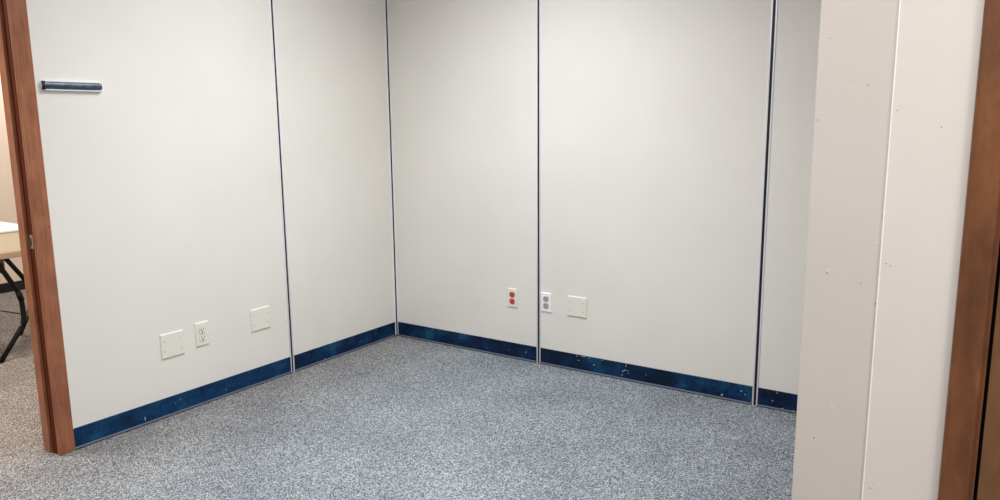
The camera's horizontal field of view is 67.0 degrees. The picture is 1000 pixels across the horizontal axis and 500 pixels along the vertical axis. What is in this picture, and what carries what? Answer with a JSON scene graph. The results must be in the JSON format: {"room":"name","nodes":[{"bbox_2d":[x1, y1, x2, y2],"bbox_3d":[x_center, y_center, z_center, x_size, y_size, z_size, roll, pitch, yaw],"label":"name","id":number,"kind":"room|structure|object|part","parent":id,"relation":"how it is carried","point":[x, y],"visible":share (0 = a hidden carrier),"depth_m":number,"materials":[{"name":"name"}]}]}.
{"room":"empty office room","nodes":[
{"label":"empty office room","id":0,"kind":"room"},
{"bbox_2d":[0,77,23,283],"bbox_3d":[-4.791,-0.768,4.971,0.100,2.620,5.200,6,12,33],"label":"wall","id":1,"kind":"structure","parent":0,"point":[8,214],"depth_m":6.12,"materials":[{"name":"paint"}]},
{"bbox_2d":[0,280,24,293],"bbox_3d":[-4.732,0.489,5.154,0.012,0.078,5.200,6,12,33],"label":"baseboard","id":2,"kind":"structure","parent":1,"relation":"attached to","point":[4,287],"depth_m":6.19,"materials":[{"name":"black"}]},
{"bbox_2d":[26,0,394,428],"bbox_3d":[-2.439,-0.302,2.108,0.102,2.620,6.200,6,12,33],"label":"wall","id":3,"kind":"structure","parent":0,"point":[163,182],"depth_m":3.59,"materials":[{"name":"beige paint"}]},
{"bbox_2d":[0,0,74,455],"bbox_3d":[-2.134,-0.134,2.594,0.131,2.120,1.051,6,12,33],"label":"door frame","id":4,"kind":"structure","parent":3,"relation":"in","point":[16,62],"depth_m":2.98,"materials":[{"name":"red wood"}]},
{"bbox_2d":[40,80,102,91],"bbox_3d":[-1.715,-0.658,3.034,0.019,0.039,0.242,6,12,33],"label":"sign holder","id":5,"kind":"object","parent":3,"relation":"attached to","point":[46,85],"visible":1,"depth_m":3.02,"materials":[{"name":"silver metal"}]},
{"bbox_2d":[159,329,184,359],"bbox_3d":[-1.521,0.439,3.510,0.007,0.117,0.118,6,12,33],"label":"blank wall plate","id":6,"kind":"object","parent":3,"relation":"attached to","point":[172,343],"visible":1,"depth_m":3.50,"materials":[{"name":"white plastic"}]},
{"bbox_2d":[194,320,208,346],"bbox_3d":[-1.433,0.404,3.636,0.009,0.117,0.072,6,12,33],"label":"wall outlet","id":7,"kind":"object","parent":3,"relation":"attached to","point":[201,328],"visible":1,"depth_m":3.63,"materials":[{"name":"white plastic"}]},
{"bbox_2d":[199,327,205,332],"bbox_3d":[-1.430,0.385,3.631,0.004,0.028,0.033,6,12,33],"label":"receptacle","id":8,"kind":"object","parent":7,"relation":"attached to","point":[201,329],"depth_m":3.63,"materials":[{"name":"grey plastic"}]},
{"bbox_2d":[200,335,205,340],"bbox_3d":[-1.430,0.423,3.638,0.003,0.028,0.033,6,12,33],"label":"receptacle","id":9,"kind":"object","parent":7,"relation":"attached to","point":[202,337],"depth_m":3.64,"materials":[{"name":"grey plastic"}]},
{"bbox_2d":[73,322,396,449],"bbox_3d":[-1.224,0.648,3.990,0.010,0.091,2.019,6,12,33],"label":"baseboard","id":10,"kind":"structure","parent":3,"relation":"attached to","point":[100,430],"depth_m":3.73,"materials":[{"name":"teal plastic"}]},
{"bbox_2d":[250,305,269,331],"bbox_3d":[-1.242,0.357,3.918,0.007,0.117,0.118,6,12,33],"label":"blank wall plate","id":11,"kind":"object","parent":3,"relation":"attached to","point":[260,317],"visible":1,"depth_m":3.91,"materials":[{"name":"white plastic"}]},
{"bbox_2d":[269,0,294,371],"bbox_3d":[-1.150,-0.623,3.918,0.015,2.620,0.027,6,12,33],"label":"trim","id":12,"kind":"structure","parent":3,"relation":"attached to","point":[271,2],"depth_m":3.96,"materials":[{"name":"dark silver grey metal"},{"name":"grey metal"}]},
{"bbox_3d":[-0.913,-0.685,4.270,0.012,2.620,0.831,6,12,33],"label":"panel","id":13,"kind":"part","parent":3,"relation":"part of","materials":[{"name":"white paint"}]},
{"bbox_2d":[384,0,397,334],"bbox_3d":[-0.670,-0.745,4.608,0.020,2.620,0.028,6,12,33],"label":"trim","id":14,"kind":"structure","parent":3,"relation":"attached to","point":[386,22],"depth_m":4.64,"materials":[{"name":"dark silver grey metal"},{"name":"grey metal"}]},
{"bbox_2d":[0,289,977,499],"bbox_3d":[-1.540,1.045,2.101,8.970,0.050,7.000,6,12,33],"label":"floor","id":15,"kind":"structure","parent":0,"point":[397,417],"depth_m":3.22,"materials":[{"name":"carpet"}]},
{"bbox_2d":[0,222,28,362],"bbox_3d":[-3.651,0.221,4.657,1.800,0.771,1.095,6,12,33],"label":"folding table","id":16,"kind":"object","parent":15,"relation":"on","point":[10,247],"visible":0.54,"depth_m":4.36,"materials":[{"name":"white laminate"}]},
{"bbox_3d":[-3.653,-0.016,4.617,1.798,0.034,0.758,6,12,33],"label":"rail","id":17,"kind":"part","parent":16,"relation":"part of","materials":[{"name":"beige wood"}]},
{"bbox_3d":[-2.842,0.325,4.367,0.058,0.649,0.187,6,12,33],"label":"leg","id":18,"kind":"part","parent":16,"relation":"part of","materials":[{"name":"black metal"}]},
{"bbox_3d":[-3.109,0.251,4.802,0.098,0.648,0.249,3,10,19],"label":"leg","id":19,"kind":"part","parent":16,"relation":"part of","materials":[{"name":"black metal"}]},
{"bbox_2d":[388,0,820,394],"bbox_3d":[0.494,-0.636,3.904,2.940,2.620,0.102,6,12,33],"label":"wall","id":20,"kind":"structure","parent":0,"point":[653,112],"depth_m":3.85,"materials":[{"name":"beige paint"}]},
{"bbox_3d":[-0.232,-0.702,4.332,1.036,2.620,0.012,6,12,33],"label":"wall panel","id":21,"kind":"part","parent":20,"relation":"part of","materials":[{"name":"white paint"}]},
{"bbox_2d":[507,288,517,307],"bbox_3d":[0.070,0.272,4.286,0.067,0.110,0.009,6,12,33],"label":"wall outlet","id":22,"kind":"object","parent":20,"relation":"attached to","point":[512,293],"visible":1,"depth_m":4.28,"materials":[{"name":"white plastic"}]},
{"bbox_2d":[536,0,540,362],"bbox_3d":[0.208,-0.656,4.038,0.027,2.620,0.015,6,12,33],"label":"trim","id":23,"kind":"structure","parent":20,"relation":"attached to","point":[538,2],"depth_m":4.08,"materials":[{"name":"silver metal"}]},
{"bbox_2d":[541,292,551,312],"bbox_3d":[0.254,0.289,4.163,0.066,0.110,0.009,6,12,33],"label":"wall outlet","id":24,"kind":"object","parent":20,"relation":"attached to","point":[546,298],"visible":1,"depth_m":4.16,"materials":[{"name":"white plastic"}]},
{"bbox_2d":[567,295,586,318],"bbox_3d":[0.413,0.306,4.059,0.118,0.112,0.007,6,12,33],"label":"blank wall plate","id":25,"kind":"object","parent":20,"relation":"attached to","point":[576,306],"visible":1,"depth_m":4.06,"materials":[{"name":"white plastic"}]},
{"bbox_2d":[398,322,797,413],"bbox_3d":[0.515,0.623,4.045,2.805,0.091,0.010,6,12,33],"label":"baseboard","id":26,"kind":"structure","parent":20,"relation":"attached to","point":[729,391],"depth_m":3.99,"materials":[{"name":"blue plastic"}]},
{"bbox_3d":[0.706,-0.605,3.710,1.170,2.620,0.012,6,12,33],"label":"wall panel","id":27,"kind":"part","parent":20,"relation":"part of","materials":[{"name":"white paint"}]},
{"bbox_2d":[752,0,777,405],"bbox_3d":[1.202,-0.553,3.380,0.027,2.620,0.015,6,12,33],"label":"trim","id":28,"kind":"structure","parent":20,"relation":"attached to","point":[774,4],"depth_m":3.43,"materials":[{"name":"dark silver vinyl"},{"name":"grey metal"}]},
{"bbox_3d":[1.452,-0.528,3.216,0.573,2.620,0.012,6,12,33],"label":"wall panel","id":29,"kind":"part","parent":20,"relation":"part of","materials":[{"name":"white paint"}]},
{"bbox_2d":[791,0,900,499],"bbox_3d":[1.217,-0.364,2.270,0.144,2.620,1.844,6,12,33],"label":"wall","id":30,"kind":"structure","parent":0,"point":[858,47],"depth_m":1.56,"materials":[{"name":"paint"}]},
{"bbox_2d":[863,0,984,499],"bbox_3d":[1.723,-0.136,0.905,2.237,2.620,0.105,6,12,33],"label":"wall","id":31,"kind":"structure","parent":0,"point":[938,52],"depth_m":1.48,"materials":[{"name":"paint"}]},
{"bbox_2d":[938,0,999,499],"bbox_3d":[1.282,0.075,1.194,0.953,2.115,0.179,6,12,33],"label":"door","id":32,"kind":"structure","parent":31,"relation":"in","point":[970,382],"depth_m":1.43,"materials":[{"name":"brown wood"}]}
]}

